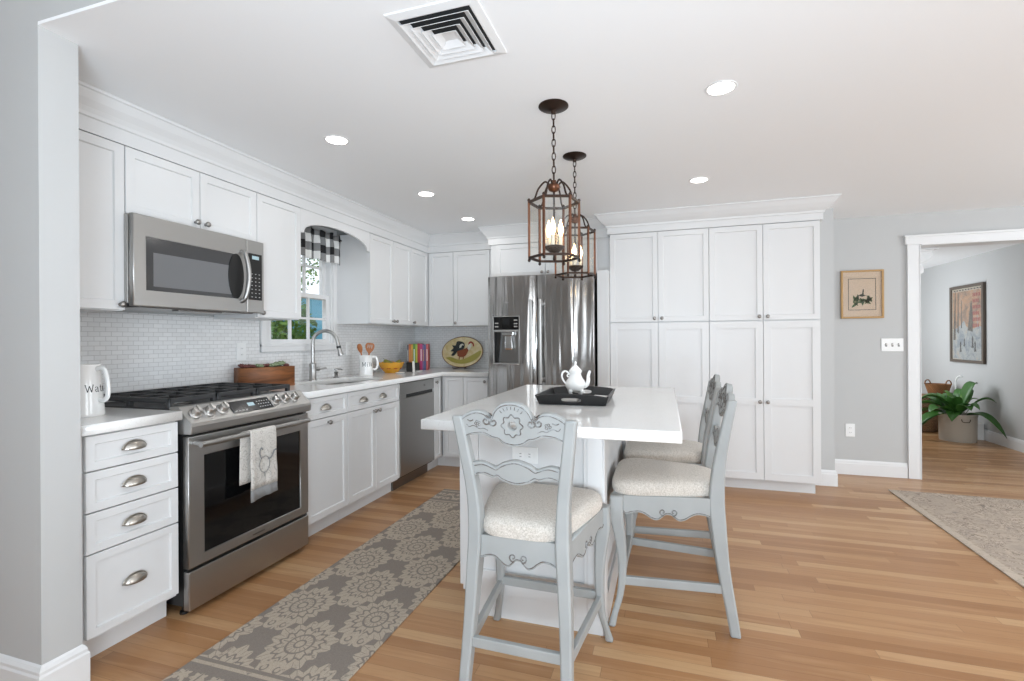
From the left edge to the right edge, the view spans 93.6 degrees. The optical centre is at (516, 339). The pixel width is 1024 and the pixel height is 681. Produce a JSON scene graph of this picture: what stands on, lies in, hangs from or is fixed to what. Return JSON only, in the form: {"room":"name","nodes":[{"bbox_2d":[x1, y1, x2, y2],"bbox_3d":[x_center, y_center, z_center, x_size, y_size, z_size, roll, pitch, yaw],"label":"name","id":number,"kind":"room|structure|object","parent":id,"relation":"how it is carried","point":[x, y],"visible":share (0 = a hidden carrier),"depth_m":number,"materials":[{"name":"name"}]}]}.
{"room":"kitchen","nodes":[
{"label":"kitchen","id":0,"kind":"room"},
{"bbox_2d":[0,0,105,664],"bbox_3d":[0.545,-0.096,1.001,9.200,2.620,0.116,0,0,17],"label":"wall","id":1,"kind":"structure","parent":0,"point":[41,574],"depth_m":1.64,"materials":[{"name":"grey paint"}]},
{"bbox_2d":[0,644,89,680],"bbox_3d":[-2.648,1.164,1.997,2.296,0.140,0.148,0,0,17],"label":"baseboard","id":2,"kind":"structure","parent":1,"relation":"attached to","point":[73,665],"depth_m":1.64,"materials":[{"name":"white paint"}]},
{"bbox_2d":[78,80,490,253],"bbox_3d":[-1.047,-0.967,3.276,0.758,0.172,3.284,0,0,17],"label":"crown molding","id":3,"kind":"structure","parent":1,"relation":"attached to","point":[102,114],"depth_m":2.68,"materials":[{"name":"white paint"}]},
{"bbox_2d":[80,226,414,401],"bbox_3d":[-1.688,0.089,3.683,0.078,2.278,3.830,0,0,17],"label":"wall","id":4,"kind":"structure","parent":0,"point":[138,351],"depth_m":2.83,"materials":[{"name":"tile"}]},
{"bbox_2d":[79,130,126,311],"bbox_3d":[-1.968,-0.501,2.039,0.370,0.748,0.370,0,0,17],"label":"upper cabinet","id":5,"kind":"object","parent":4,"relation":"attached to","point":[101,160],"visible":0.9,"depth_m":2.09,"materials":[{"name":"white paint"}]},
{"bbox_2d":[124,146,256,241],"bbox_3d":[-1.806,-0.723,2.566,0.370,0.305,0.730,0,0,17],"label":"upper cabinet","id":6,"kind":"object","parent":4,"relation":"attached to","point":[155,187],"visible":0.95,"depth_m":2.45,"materials":[{"name":"white paint"}]},
{"bbox_2d":[124,212,263,314],"bbox_3d":[-1.765,-0.355,2.548,0.441,0.427,0.736,0,0,17],"label":"microwave","id":7,"kind":"object","parent":6,"relation":"attached to","point":[170,267],"visible":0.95,"depth_m":2.41,"materials":[{"name":"silver metal"}]},
{"bbox_2d":[236,343,245,360],"bbox_3d":[-1.806,0.081,3.160,0.008,0.115,0.072,0,0,17],"label":"wall outlet","id":8,"kind":"object","parent":4,"relation":"attached to","point":[240,347],"visible":1,"depth_m":3.15,"materials":[{"name":"white plastic"}]},
{"bbox_2d":[214,193,300,320],"bbox_3d":[-1.642,-0.503,3.089,0.370,0.748,0.361,0,0,17],"label":"upper cabinet","id":9,"kind":"object","parent":4,"relation":"attached to","point":[278,222],"visible":0.48,"depth_m":3.05,"materials":[{"name":"white paint"}]},
{"bbox_2d":[260,225,336,351],"bbox_3d":[-1.686,-0.412,3.699,0.120,1.000,0.798,0,0,17],"label":"window","id":10,"kind":"structure","parent":4,"relation":"in","point":[327,271],"depth_m":3.88,"materials":[{"name":"white paint"}]},
{"bbox_3d":[-1.616,-0.827,3.698,0.073,0.012,0.775,0,0,17],"label":"curtain rod","id":11,"kind":"object","parent":10,"relation":"attached to","visible":0},
{"bbox_2d":[301,226,339,264],"bbox_3d":[-1.573,-0.741,3.686,0.052,0.249,0.710,0,0,17],"label":"window valance","id":12,"kind":"object","parent":11,"relation":"hanging from","point":[315,244],"visible":0.66,"depth_m":3.80,"materials":[{"name":"fabric"}]},
{"bbox_2d":[346,342,351,354],"bbox_3d":[-1.473,0.079,4.229,0.008,0.115,0.072,0,0,17],"label":"wall outlet","id":13,"kind":"object","parent":4,"relation":"attached to","point":[348,344],"visible":1,"depth_m":4.23,"materials":[{"name":"white plastic"}]},
{"bbox_2d":[337,233,428,327],"bbox_3d":[-1.152,-0.506,4.661,0.370,0.748,1.357,0,0,17],"label":"upper cabinet","id":14,"kind":"object","parent":4,"relation":"attached to","point":[386,285],"visible":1,"depth_m":4.14,"materials":[{"name":"white paint"}]},
{"bbox_2d":[301,208,369,251],"bbox_3d":[-1.335,-0.799,3.594,0.021,0.160,0.785,0,0,17],"label":"board","id":15,"kind":"object","parent":14,"relation":"attached to","point":[308,218],"visible":0.99,"depth_m":3.53,"materials":[{"name":"white paint"}]},
{"bbox_2d":[399,341,402,351],"bbox_3d":[-1.214,0.077,5.060,0.008,0.115,0.072,0,0,17],"label":"wall outlet","id":16,"kind":"object","parent":4,"relation":"attached to","point":[400,342],"visible":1,"depth_m":5.05,"materials":[{"name":"white plastic"}]},
{"bbox_2d":[38,0,1023,234],"bbox_3d":[1.847,-1.078,2.596,7.650,0.012,3.940,0,0,17],"label":"ceiling","id":17,"kind":"structure","parent":0,"point":[892,107],"depth_m":2.11,"materials":[{"name":"white paint"}]},
{"bbox_2d":[323,135,349,144],"bbox_3d":[-0.950,-1.052,2.542,0.130,0.004,0.130,0,0,17],"label":"recessed light","id":18,"kind":"object","parent":17,"relation":"in","point":[332,139],"visible":1,"depth_m":2.54,"materials":[{"name":"white paint"}]},
{"bbox_2d":[417,191,434,196],"bbox_3d":[-0.655,-1.054,3.490,0.130,0.004,0.130,0,0,17],"label":"recessed light","id":19,"kind":"object","parent":17,"relation":"in","point":[421,193],"visible":1,"depth_m":3.48,"materials":[{"name":"white"}]},
{"bbox_2d":[383,0,506,67],"bbox_3d":[-0.233,-1.047,1.670,0.320,0.022,0.320,0,0,17],"label":"ceiling vent","id":20,"kind":"object","parent":17,"relation":"in","point":[444,32],"visible":1,"depth_m":1.64,"materials":[{"name":"grey"}]},
{"bbox_2d":[461,217,474,220],"bbox_3d":[-0.426,-1.055,4.220,0.130,0.004,0.130,0,0,17],"label":"recessed light","id":21,"kind":"object","parent":17,"relation":"in","point":[462,218],"visible":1,"depth_m":4.20,"materials":[{"name":"white"}]},
{"bbox_2d":[527,99,580,265],"bbox_3d":[0.170,-0.706,2.187,0.228,0.710,0.237,0,0,17],"label":"lantern pendant","id":22,"kind":"object","parent":17,"relation":"hanging from","point":[549,106],"visible":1,"depth_m":2.18,"materials":[{"name":"brown metal"}]},
{"bbox_2d":[545,218,564,260],"bbox_3d":[0.172,-0.453,2.187,0.096,0.192,0.096,0,0,17],"label":"candle","id":23,"kind":"object","parent":22,"relation":"on","point":[550,247],"depth_m":2.18,"materials":[{"name":"beige wax"}]},
{"bbox_2d":[554,151,595,279],"bbox_3d":[0.338,-0.707,2.784,0.228,0.710,0.237,0,0,17],"label":"lantern pendant","id":24,"kind":"object","parent":17,"relation":"hanging from","point":[574,156],"visible":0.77,"depth_m":2.77,"materials":[{"name":"brown metal"}]},
{"bbox_2d":[569,243,583,277],"bbox_3d":[0.340,-0.454,2.784,0.096,0.192,0.096,0,0,17],"label":"candle","id":25,"kind":"object","parent":24,"relation":"on","point":[574,267],"depth_m":2.75,"materials":[{"name":"beige wax"}]},
{"bbox_2d":[689,177,708,182],"bbox_3d":[1.221,-1.065,3.220,0.130,0.004,0.130,0,0,17],"label":"recessed light","id":26,"kind":"object","parent":17,"relation":"in","point":[696,179],"visible":1,"depth_m":3.21,"materials":[{"name":"white"}]},
{"bbox_2d":[705,80,737,95],"bbox_3d":[0.866,-1.063,2.038,0.130,0.004,0.130,0,0,17],"label":"recessed light","id":27,"kind":"object","parent":17,"relation":"in","point":[722,87],"visible":1,"depth_m":2.03,"materials":[{"name":"white"}]},
{"bbox_2d":[90,432,1023,680],"bbox_3d":[1.020,1.242,2.670,9.300,0.060,11.900,0,0,17],"label":"floor","id":28,"kind":"structure","parent":0,"point":[849,581],"depth_m":2.20,"materials":[{"name":"brown wood"}]},
{"bbox_2d":[81,421,178,657],"bbox_3d":[-1.819,0.793,2.010,0.635,0.873,0.398,0,0,17],"label":"base cabinet","id":29,"kind":"object","parent":28,"relation":"on","point":[130,567],"visible":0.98,"depth_m":1.92,"materials":[{"name":"white paint"}]},
{"bbox_2d":[81,407,181,436],"bbox_3d":[-1.833,0.335,2.013,0.651,0.040,0.398,0,0,17],"label":"countertop","id":30,"kind":"structure","parent":29,"relation":"on","point":[114,419],"depth_m":1.94,"materials":[{"name":"stone"}]},
{"bbox_2d":[80,364,110,417],"bbox_3d":[-1.778,0.209,1.984,0.157,0.212,0.148,0,0,-42],"label":"pitcher","id":31,"kind":"object","parent":30,"relation":"on","point":[92,398],"visible":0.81,"depth_m":1.96,"materials":[{"name":"white ceramic"}]},
{"bbox_2d":[104,382,310,614],"bbox_3d":[-1.612,0.747,2.554,0.723,0.962,0.743,0,0,17],"label":"gas range","id":32,"kind":"object","parent":28,"relation":"on","point":[225,539],"visible":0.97,"depth_m":2.33,"materials":[{"name":"silver metal"}]},
{"bbox_2d":[105,391,282,410],"bbox_3d":[-1.687,0.321,2.576,0.572,0.022,0.743,0,0,17],"label":"cooktop","id":33,"kind":"object","parent":32,"relation":"in","point":[116,404],"depth_m":2.31,"materials":[{"name":"grey metal"}]},
{"bbox_2d":[239,425,277,502],"bbox_3d":[-1.287,0.620,2.411,0.048,0.350,0.202,0,0,17],"label":"dish towel","id":34,"kind":"object","parent":32,"relation":"hanging from","point":[258,466],"visible":0.98,"depth_m":2.40,"materials":[{"name":"grey fabric"}]},
{"bbox_2d":[162,489,459,680],"bbox_3d":[-0.646,1.217,2.642,0.635,0.008,2.450,0,0,17],"label":"runner rug","id":35,"kind":"object","parent":28,"relation":"on","point":[327,628],"visible":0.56,"depth_m":2.16,"materials":[{"name":"grey carpet"}]},
{"bbox_2d":[303,393,347,536],"bbox_3d":[-1.468,0.790,3.132,0.639,0.873,0.394,0,0,17],"label":"base cabinet","id":36,"kind":"object","parent":28,"relation":"on","point":[328,425],"visible":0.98,"depth_m":3.05,"materials":[{"name":"white paint"}]},
{"bbox_2d":[326,382,399,519],"bbox_3d":[-1.312,0.789,3.633,0.639,0.873,0.651,0,0,17],"label":"base cabinet","id":37,"kind":"object","parent":28,"relation":"on","point":[373,413],"visible":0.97,"depth_m":3.51,"materials":[{"name":"white paint"}]},
{"bbox_2d":[391,378,433,490],"bbox_3d":[-1.123,0.791,4.232,0.583,0.868,0.596,0,0,17],"label":"dishwasher","id":38,"kind":"object","parent":28,"relation":"on","point":[416,398],"visible":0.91,"depth_m":4.10,"materials":[{"name":"grey metal"}]},
{"bbox_2d":[427,376,445,470],"bbox_3d":[-0.920,0.787,4.892,0.639,0.873,0.770,0,0,17],"label":"base cabinet","id":39,"kind":"object","parent":28,"relation":"on","point":[439,459],"visible":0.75,"depth_m":4.54,"materials":[{"name":"white paint"}]},
{"bbox_2d":[269,368,488,398],"bbox_3d":[-0.965,0.330,4.035,1.105,0.040,2.431,0,0,17],"label":"countertop","id":40,"kind":"structure","parent":39,"relation":"on","point":[317,388],"depth_m":3.86,"materials":[{"name":"stone"}]},
{"bbox_2d":[234,366,294,384],"bbox_3d":[-1.666,0.248,3.192,0.105,0.132,0.345,0,0,39],"label":"planter box","id":41,"kind":"object","parent":40,"relation":"on","point":[277,374],"visible":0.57,"depth_m":3.15,"materials":[{"name":"brown wood"}]},
{"bbox_2d":[238,364,249,367],"bbox_3d":[-1.746,0.170,3.084,0.070,0.032,0.072,0,0,-24],"label":"succulent","id":42,"kind":"object","parent":41,"relation":"in","point":[239,365],"visible":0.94,"depth_m":3.06,"materials":[{"name":"red plant"}]},
{"bbox_2d":[274,360,285,365],"bbox_3d":[-1.612,0.163,3.266,0.086,0.038,0.086,0,0,-20],"label":"succulent","id":43,"kind":"object","parent":41,"relation":"in","point":[280,363],"visible":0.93,"depth_m":3.25,"materials":[{"name":"green plant"}]},
{"bbox_2d":[309,329,343,380],"bbox_3d":[-1.465,0.117,3.729,0.259,0.392,0.122,0,0,-7],"label":"faucet","id":44,"kind":"object","parent":40,"relation":"on","point":[312,366],"visible":1,"depth_m":3.68,"materials":[{"name":"silver metal"}]},
{"bbox_2d":[333,368,342,377],"bbox_3d":[-1.458,0.274,3.931,0.077,0.077,0.046,0,0,0],"label":"soap dispenser","id":45,"kind":"object","parent":40,"relation":"on","point":[336,369],"visible":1,"depth_m":3.92,"materials":[{"name":"silver metal"}]},
{"bbox_2d":[327,382,355,384],"bbox_3d":[-1.318,0.440,3.637,0.405,0.174,0.614,0,0,17],"label":"sink","id":46,"kind":"object","parent":40,"relation":"in","point":[344,382],"visible":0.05,"depth_m":3.93,"materials":[{"name":"silver metal"}]},
{"bbox_2d":[358,355,378,375],"bbox_3d":[-1.287,0.224,4.160,0.116,0.176,0.153,0,0,38],"label":"pitcher","id":47,"kind":"object","parent":40,"relation":"on","point":[366,368],"visible":0.99,"depth_m":4.11,"materials":[{"name":"white ceramic"}]},
{"bbox_2d":[357,344,362,354],"bbox_3d":[-1.326,0.163,4.125,0.076,0.253,0.021,0,0,-33],"label":"wooden spoon","id":48,"kind":"object","parent":47,"relation":"in","point":[359,346],"visible":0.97,"depth_m":4.11,"materials":[{"name":"brown wood"}]},
{"bbox_2d":[365,343,374,354],"bbox_3d":[-1.271,0.165,4.173,0.076,0.273,0.026,0,0,-32],"label":"slotted spoon","id":49,"kind":"object","parent":47,"relation":"in","point":[369,350],"visible":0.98,"depth_m":4.17,"materials":[{"name":"brown wood"}]},
{"bbox_2d":[379,361,403,372],"bbox_3d":[-1.172,0.261,4.508,0.242,0.101,0.242,0,0,17],"label":"fruit bowl","id":50,"kind":"object","parent":40,"relation":"on","point":[393,367],"visible":0.94,"depth_m":4.43,"materials":[{"name":"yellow ceramic"}]},
{"bbox_2d":[407,345,408,361],"bbox_3d":[-1.107,0.183,4.960,0.016,0.255,0.159,0,0,-3],"label":"cookbook","id":51,"kind":"object","parent":40,"relation":"on","point":[407,345],"visible":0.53,"depth_m":4.88,"materials":[{"name":"white paper"}]},
{"bbox_2d":[409,344,411,361],"bbox_3d":[-1.086,0.179,4.961,0.022,0.262,0.159,0,0,-3],"label":"cookbook","id":52,"kind":"object","parent":40,"relation":"on","point":[409,344],"visible":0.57,"depth_m":4.88,"materials":[{"name":"paper"}]},
{"bbox_2d":[411,344,412,361],"bbox_3d":[-1.065,0.181,4.962,0.018,0.258,0.159,0,0,-3],"label":"cookbook","id":53,"kind":"object","parent":40,"relation":"on","point":[412,344],"visible":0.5,"depth_m":4.88,"materials":[{"name":"orange paper"}]},
{"bbox_2d":[406,361,419,371],"bbox_3d":[-1.000,0.261,4.651,0.126,0.098,0.106,0,0,-14],"label":"card holder","id":54,"kind":"object","parent":40,"relation":"on","point":[412,366],"visible":0.9,"depth_m":4.65,"materials":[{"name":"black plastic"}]},
{"bbox_2d":[413,344,415,362],"bbox_3d":[-1.043,0.178,4.964,0.024,0.265,0.159,0,0,-3],"label":"cookbook","id":55,"kind":"object","parent":40,"relation":"on","point":[414,352],"visible":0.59,"depth_m":4.88,"materials":[{"name":"green paper"}]},
{"bbox_2d":[417,343,421,364],"bbox_3d":[-0.999,0.176,4.966,0.024,0.268,0.159,0,0,-3],"label":"cookbook","id":56,"kind":"object","parent":40,"relation":"on","point":[418,344],"visible":0.61,"depth_m":4.89,"materials":[{"name":"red paper"}]},
{"bbox_2d":[420,344,423,369],"bbox_3d":[-0.974,0.179,4.968,0.024,0.262,0.159,0,0,-3],"label":"cookbook","id":57,"kind":"object","parent":40,"relation":"on","point":[421,365],"visible":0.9,"depth_m":4.89,"materials":[{"name":"pink paper"}]},
{"bbox_2d":[422,345,423,369],"bbox_3d":[-0.952,0.182,4.969,0.016,0.256,0.159,0,0,-3],"label":"cookbook","id":58,"kind":"object","parent":40,"relation":"on","point":[422,345],"visible":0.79,"depth_m":4.89,"materials":[{"name":"purple paper"}]},
{"bbox_2d":[424,344,425,369],"bbox_3d":[-0.935,0.180,4.970,0.017,0.258,0.159,0,0,-3],"label":"cookbook","id":59,"kind":"object","parent":40,"relation":"on","point":[424,344],"visible":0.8,"depth_m":4.89,"materials":[{"name":"purple paper"}]},
{"bbox_2d":[426,344,429,369],"bbox_3d":[-0.914,0.178,4.971,0.022,0.262,0.159,0,0,-3],"label":"cookbook","id":60,"kind":"object","parent":40,"relation":"on","point":[427,345],"visible":1,"depth_m":4.89,"materials":[{"name":"red paper"}]},
{"bbox_2d":[442,336,482,367],"bbox_3d":[-0.573,0.132,5.084,0.484,0.326,0.086,0,0,21],"label":"platter","id":61,"kind":"object","parent":40,"relation":"on","point":[463,351],"visible":0.99,"depth_m":5.08,"materials":[{"name":"ceramic"}]},
{"bbox_2d":[442,376,488,466],"bbox_3d":[-0.399,0.784,4.787,0.474,0.873,0.639,0,0,17],"label":"base cabinet","id":62,"kind":"object","parent":28,"relation":"on","point":[458,391],"visible":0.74,"depth_m":4.54,"materials":[{"name":"white paint"}]},
{"bbox_2d":[452,401,612,680],"bbox_3d":[0.064,0.708,1.783,0.513,1.019,0.524,0,0,18],"label":"counter stool","id":63,"kind":"object","parent":28,"relation":"on","point":[526,522],"visible":1,"depth_m":1.61,"materials":[{"name":"paint"}]},
{"bbox_2d":[484,483,601,541],"bbox_3d":[0.074,0.631,1.813,0.452,0.072,0.453,0,0,18],"label":"seat cushion","id":64,"kind":"object","parent":63,"relation":"on","point":[512,513],"depth_m":1.68,"materials":[{"name":"fabric"}]},
{"bbox_2d":[488,272,597,396],"bbox_3d":[0.300,0.310,4.452,0.936,1.732,0.855,0,0,17],"label":"refrigerator","id":65,"kind":"object","parent":28,"relation":"on","point":[539,325],"visible":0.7,"depth_m":4.11,"materials":[{"name":"silver metal"}]},
{"bbox_2d":[460,434,625,635],"bbox_3d":[0.210,0.780,2.578,0.652,0.874,1.076,0,0,17],"label":"kitchen island","id":66,"kind":"object","parent":28,"relation":"on","point":[596,460],"visible":0.28,"depth_m":2.07,"materials":[{"name":"white paint"}]},
{"bbox_2d":[512,446,537,463],"bbox_3d":[0.036,0.500,2.079,0.115,0.070,0.008,0,0,17],"label":"wall outlet","id":67,"kind":"object","parent":66,"relation":"attached to","point":[527,454],"visible":0.95,"depth_m":2.08,"materials":[{"name":"white plastic"}]},
{"bbox_2d":[517,451,522,458],"bbox_3d":[0.016,0.500,2.082,0.028,0.033,0.002,0,0,17],"label":"receptacle","id":68,"kind":"object","parent":67,"relation":"attached to","point":[519,453],"depth_m":2.08,"materials":[{"name":"grey"}]},
{"bbox_2d":[526,452,531,458],"bbox_3d":[0.054,0.500,2.071,0.028,0.033,0.002,0,0,17],"label":"receptacle","id":69,"kind":"object","parent":67,"relation":"attached to","point":[528,454],"depth_m":2.07,"materials":[{"name":"grey"}]},
{"bbox_2d":[421,385,681,443],"bbox_3d":[0.302,0.322,2.400,0.948,0.040,1.458,0,0,17],"label":"island countertop","id":70,"kind":"structure","parent":66,"relation":"on","point":[642,414],"depth_m":1.96,"materials":[{"name":"stone"}]},
{"bbox_2d":[535,386,615,405],"bbox_3d":[0.301,0.275,2.376,0.340,0.054,0.403,0,0,16],"label":"serving tray","id":71,"kind":"object","parent":70,"relation":"on","point":[553,396],"visible":0.86,"depth_m":2.22,"materials":[{"name":"black"}]},
{"bbox_2d":[561,398,577,401],"bbox_3d":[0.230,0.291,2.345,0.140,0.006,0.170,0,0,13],"label":"handle","id":72,"kind":"object","parent":71,"relation":"on","point":[562,399],"visible":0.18,"depth_m":2.30,"materials":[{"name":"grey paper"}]},
{"bbox_2d":[561,361,590,393],"bbox_3d":[0.309,0.203,2.494,0.120,0.183,0.112,0,0,42],"label":"teapot","id":73,"kind":"object","parent":71,"relation":"on","point":[575,382],"visible":0.93,"depth_m":2.47,"materials":[{"name":"white ceramic"}]},
{"bbox_2d":[491,237,610,385],"bbox_3d":[0.342,0.160,4.544,1.124,2.112,0.680,0,0,17],"label":"tall cabinet","id":74,"kind":"object","parent":28,"relation":"on","point":[509,259],"visible":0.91,"depth_m":4.29,"materials":[{"name":"white paint"}]},
{"bbox_2d":[610,228,708,443],"bbox_3d":[1.270,0.151,4.290,0.794,2.117,0.624,0,0,17],"label":"pantry cabinet","id":75,"kind":"object","parent":28,"relation":"on","point":[659,281],"visible":0.53,"depth_m":4.01,"materials":[{"name":"white paint"}]},
{"bbox_2d":[478,193,841,246],"bbox_3d":[1.065,-0.984,4.187,2.920,0.166,0.443,0,0,17],"label":"crown molding","id":76,"kind":"structure","parent":75,"relation":"on","point":[807,208],"depth_m":3.92,"materials":[{"name":"white paint"}]},
{"bbox_2d":[624,374,720,547],"bbox_3d":[0.886,0.703,2.747,0.524,1.019,0.513,0,0,17],"label":"counter stool","id":77,"kind":"object","parent":28,"relation":"on","point":[690,452],"visible":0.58,"depth_m":2.58,"materials":[{"name":"paint"}]},
{"bbox_2d":[624,440,702,462],"bbox_3d":[0.855,0.627,2.757,0.453,0.072,0.452,0,0,17],"label":"seat cushion","id":78,"kind":"object","parent":77,"relation":"on","point":[689,451],"depth_m":2.60,"materials":[{"name":"fabric"}]},
{"bbox_2d":[609,383,740,638],"bbox_3d":[0.712,0.704,2.204,0.524,1.019,0.513,0,0,17],"label":"counter stool","id":79,"kind":"object","parent":28,"relation":"on","point":[656,489],"visible":1,"depth_m":2.03,"materials":[{"name":"paint"}]},
{"bbox_2d":[612,458,710,496],"bbox_3d":[0.681,0.628,2.214,0.453,0.072,0.452,0,0,17],"label":"seat cushion","id":80,"kind":"object","parent":79,"relation":"on","point":[632,477],"depth_m":2.07,"materials":[{"name":"fabric"}]},
{"bbox_2d":[708,220,820,493],"bbox_3d":[2.026,0.147,4.054,0.790,2.117,0.624,0,0,17],"label":"pantry cabinet","id":81,"kind":"object","parent":28,"relation":"on","point":[764,279],"visible":0.97,"depth_m":3.77,"materials":[{"name":"white paint"}]},
{"bbox_2d":[922,393,939,431],"bbox_3d":[5.253,0.955,6.347,0.659,0.460,0.515,0,0,9],"label":"wicker hamper","id":82,"kind":"object","parent":28,"relation":"on","point":[931,425],"visible":0.1,"depth_m":6.11,"materials":[{"name":"wicker"}]},
{"bbox_2d":[924,379,951,393],"bbox_3d":[5.479,0.622,6.255,0.276,0.202,0.276,0,0,-11],"label":"wicker basket","id":83,"kind":"object","parent":82,"relation":"on","point":[936,388],"visible":0.76,"depth_m":6.19,"materials":[{"name":"wicker"}]},
{"bbox_2d":[888,489,1023,587],"bbox_3d":[3.632,1.191,2.227,2.300,0.008,2.600,0,0,18],"label":"area rug","id":84,"kind":"object","parent":28,"relation":"on","point":[992,528],"visible":1,"depth_m":3.15,"materials":[{"name":"carpet"}]},
{"bbox_2d":[955,375,961,388],"bbox_3d":[5.382,0.810,5.888,0.120,0.747,0.120,0,0,17],"label":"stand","id":85,"kind":"object","parent":28,"relation":"on","point":[960,376],"visible":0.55,"depth_m":5.88,"materials":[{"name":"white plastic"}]},
{"bbox_2d":[922,381,1006,442],"bbox_3d":[5.170,0.839,5.689,0.810,0.693,0.589,0,0,37],"label":"potted plant","id":86,"kind":"object","parent":28,"relation":"on","point":[957,425],"visible":0.94,"depth_m":5.58,"materials":[{"name":"green plant"}]},
{"bbox_2d":[820,208,834,469],"bbox_3d":[2.579,0.063,4.180,0.187,2.278,0.435,0,0,17],"label":"wall","id":87,"kind":"structure","parent":0,"point":[826,225],"depth_m":3.96,"materials":[{"name":"grey paint"}]},
{"bbox_2d":[833,206,1023,464],"bbox_3d":[4.385,0.052,3.913,3.600,2.278,0.140,0,0,17],"label":"wall","id":88,"kind":"structure","parent":0,"point":[870,383],"depth_m":4.22,"materials":[{"name":"grey paint"}]},
{"bbox_2d":[845,424,854,436],"bbox_3d":[2.967,0.807,4.278,0.072,0.115,0.008,0,0,17],"label":"wall outlet","id":89,"kind":"object","parent":88,"relation":"attached to","point":[849,428],"visible":1,"depth_m":4.28,"materials":[{"name":"white plastic"}]},
{"bbox_2d":[815,459,907,486],"bbox_3d":[2.901,1.135,4.071,0.850,0.129,0.446,0,0,17],"label":"baseboard","id":90,"kind":"structure","parent":88,"relation":"attached to","point":[842,466],"depth_m":4.20,"materials":[{"name":"white paint"}]},
{"bbox_2d":[840,269,883,318],"bbox_3d":[3.047,-0.398,4.244,0.325,0.425,0.022,0,0,17],"label":"framed picture","id":91,"kind":"object","parent":88,"relation":"attached to","point":[861,291],"visible":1,"depth_m":4.24,"materials":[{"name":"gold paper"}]},
{"bbox_2d":[881,338,903,350],"bbox_3d":[3.266,0.048,4.179,0.162,0.112,0.018,0,0,17],"label":"light switch","id":92,"kind":"object","parent":88,"relation":"attached to","point":[887,344],"visible":1,"depth_m":4.18,"materials":[{"name":"white plastic"}]},
{"bbox_2d":[903,228,1023,479],"bbox_3d":[4.126,0.147,3.986,1.586,2.090,0.196,0,0,17],"label":"door frame","id":93,"kind":"structure","parent":88,"relation":"in","point":[914,243],"depth_m":4.12,"materials":[{"name":"white paint"}]},
{"bbox_2d":[921,243,1018,268],"bbox_3d":[4.724,-1.031,5.780,1.850,0.040,3.750,0,0,17],"label":"ceiling","id":94,"kind":"structure","parent":0,"point":[943,255],"depth_m":5.62,"materials":[{"name":"white paint"}]},
{"bbox_2d":[921,243,1023,439],"bbox_3d":[5.528,0.084,5.564,0.100,2.200,3.690,0,0,17],"label":"wall","id":95,"kind":"structure","parent":0,"point":[1001,379],"depth_m":5.54,"materials":[{"name":"grey paint"}]},
{"bbox_2d":[949,282,985,363],"bbox_3d":[5.582,-0.193,5.965,0.030,0.965,0.701,0,0,17],"label":"framed picture","id":96,"kind":"object","parent":95,"relation":"attached to","point":[967,303],"visible":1,"depth_m":5.93,"materials":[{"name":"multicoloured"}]},
{"bbox_2d":[978,423,983,439],"bbox_3d":[5.659,1.085,6.300,0.066,0.196,1.350,0,0,17],"label":"baseboard heater","id":97,"kind":"object","parent":95,"relation":"attached to","point":[980,425],"visible":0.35,"depth_m":5.66,"materials":[{"name":"white"}]},
{"bbox_2d":[984,429,1023,452],"bbox_3d":[5.465,1.121,5.538,0.016,0.126,3.580,0,0,17],"label":"baseboard","id":98,"kind":"structure","parent":95,"relation":"attached to","point":[1013,443],"depth_m":5.31,"materials":[{"name":"white paint"}]},
{"bbox_3d":[0.661,0.075,4.885,3.990,2.278,0.140,0,0,17],"label":"wall","id":99,"kind":"structure","parent":0,"visible":0},
{"bbox_2d":[415,326,488,367],"bbox_3d":[-0.580,0.079,5.193,1.142,0.456,0.008,0,0,17],"label":"wall","id":100,"kind":"structure","parent":99,"relation":"attached to","point":[437,337],"depth_m":5.26,"materials":[{"name":"tile"}]},
{"bbox_2d":[428,250,490,326],"bbox_3d":[-0.515,-0.510,4.973,0.756,0.748,0.370,0,0,17],"label":"upper cabinet","id":101,"kind":"object","parent":100,"relation":"attached to","point":[457,281],"visible":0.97,"depth_m":4.84,"materials":[{"name":"white paint"}]},
{"bbox_2d":[485,341,487,351],"bbox_3d":[-0.300,0.072,5.097,0.072,0.115,0.008,0,0,17],"label":"wall outlet","id":102,"kind":"object","parent":100,"relation":"attached to","point":[486,342],"visible":0.48,"depth_m":5.10,"materials":[{"name":"white plastic"}]},
{"bbox_3d":[3.904,0.094,6.017,0.130,2.200,3.590,0,0,17],"label":"wall","id":103,"kind":"structure","parent":0,"visible":0},
{"bbox_2d":[921,247,938,273],"bbox_3d":[3.625,-0.644,4.374,0.315,0.358,0.090,0,0,17],"label":"bracket","id":104,"kind":"object","parent":103,"relation":"attached to","point":[926,253],"visible":0.23,"depth_m":4.33,"materials":[{"name":"white paint"}]},
{"bbox_2d":[921,247,938,251],"bbox_3d":[3.664,-0.806,4.362,0.230,0.033,0.090,0,0,17],"label":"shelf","id":105,"kind":"object","parent":104,"relation":"attached to","point":[935,248],"depth_m":4.31,"materials":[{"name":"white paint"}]},
{"label":"outside","id":106,"kind":"structure","parent":0,"visible":0},
{"bbox_3d":[-7.242,2.013,9.590,13.800,0.100,18.000,0,0,17],"label":"ground","id":107,"kind":"structure","parent":106,"visible":0},
{"bbox_2d":[271,299,317,338],"bbox_3d":[-3.634,0.583,6.740,1.613,2.720,1.958,0,0,20],"label":"shrub","id":108,"kind":"object","parent":107,"relation":"on","point":[279,329],"visible":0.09,"depth_m":6.86,"materials":[{"name":"green plant"}]},
{"bbox_2d":[272,298,321,338],"bbox_3d":[-3.632,0.600,9.453,1.290,2.680,2.570,0,0,17],"label":"garden shed","id":109,"kind":"object","parent":107,"relation":"on","point":[315,305],"visible":0.02,"depth_m":8.18,"materials":[{"name":"blue"}]},
{"bbox_2d":[301,257,318,290],"bbox_3d":[-5.382,-0.539,10.666,1.806,4.986,3.292,0,0,1],"label":"tree","id":110,"kind":"object","parent":107,"relation":"on","point":[309,271],"visible":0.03,"depth_m":11.22,"materials":[{"name":"green plant"}]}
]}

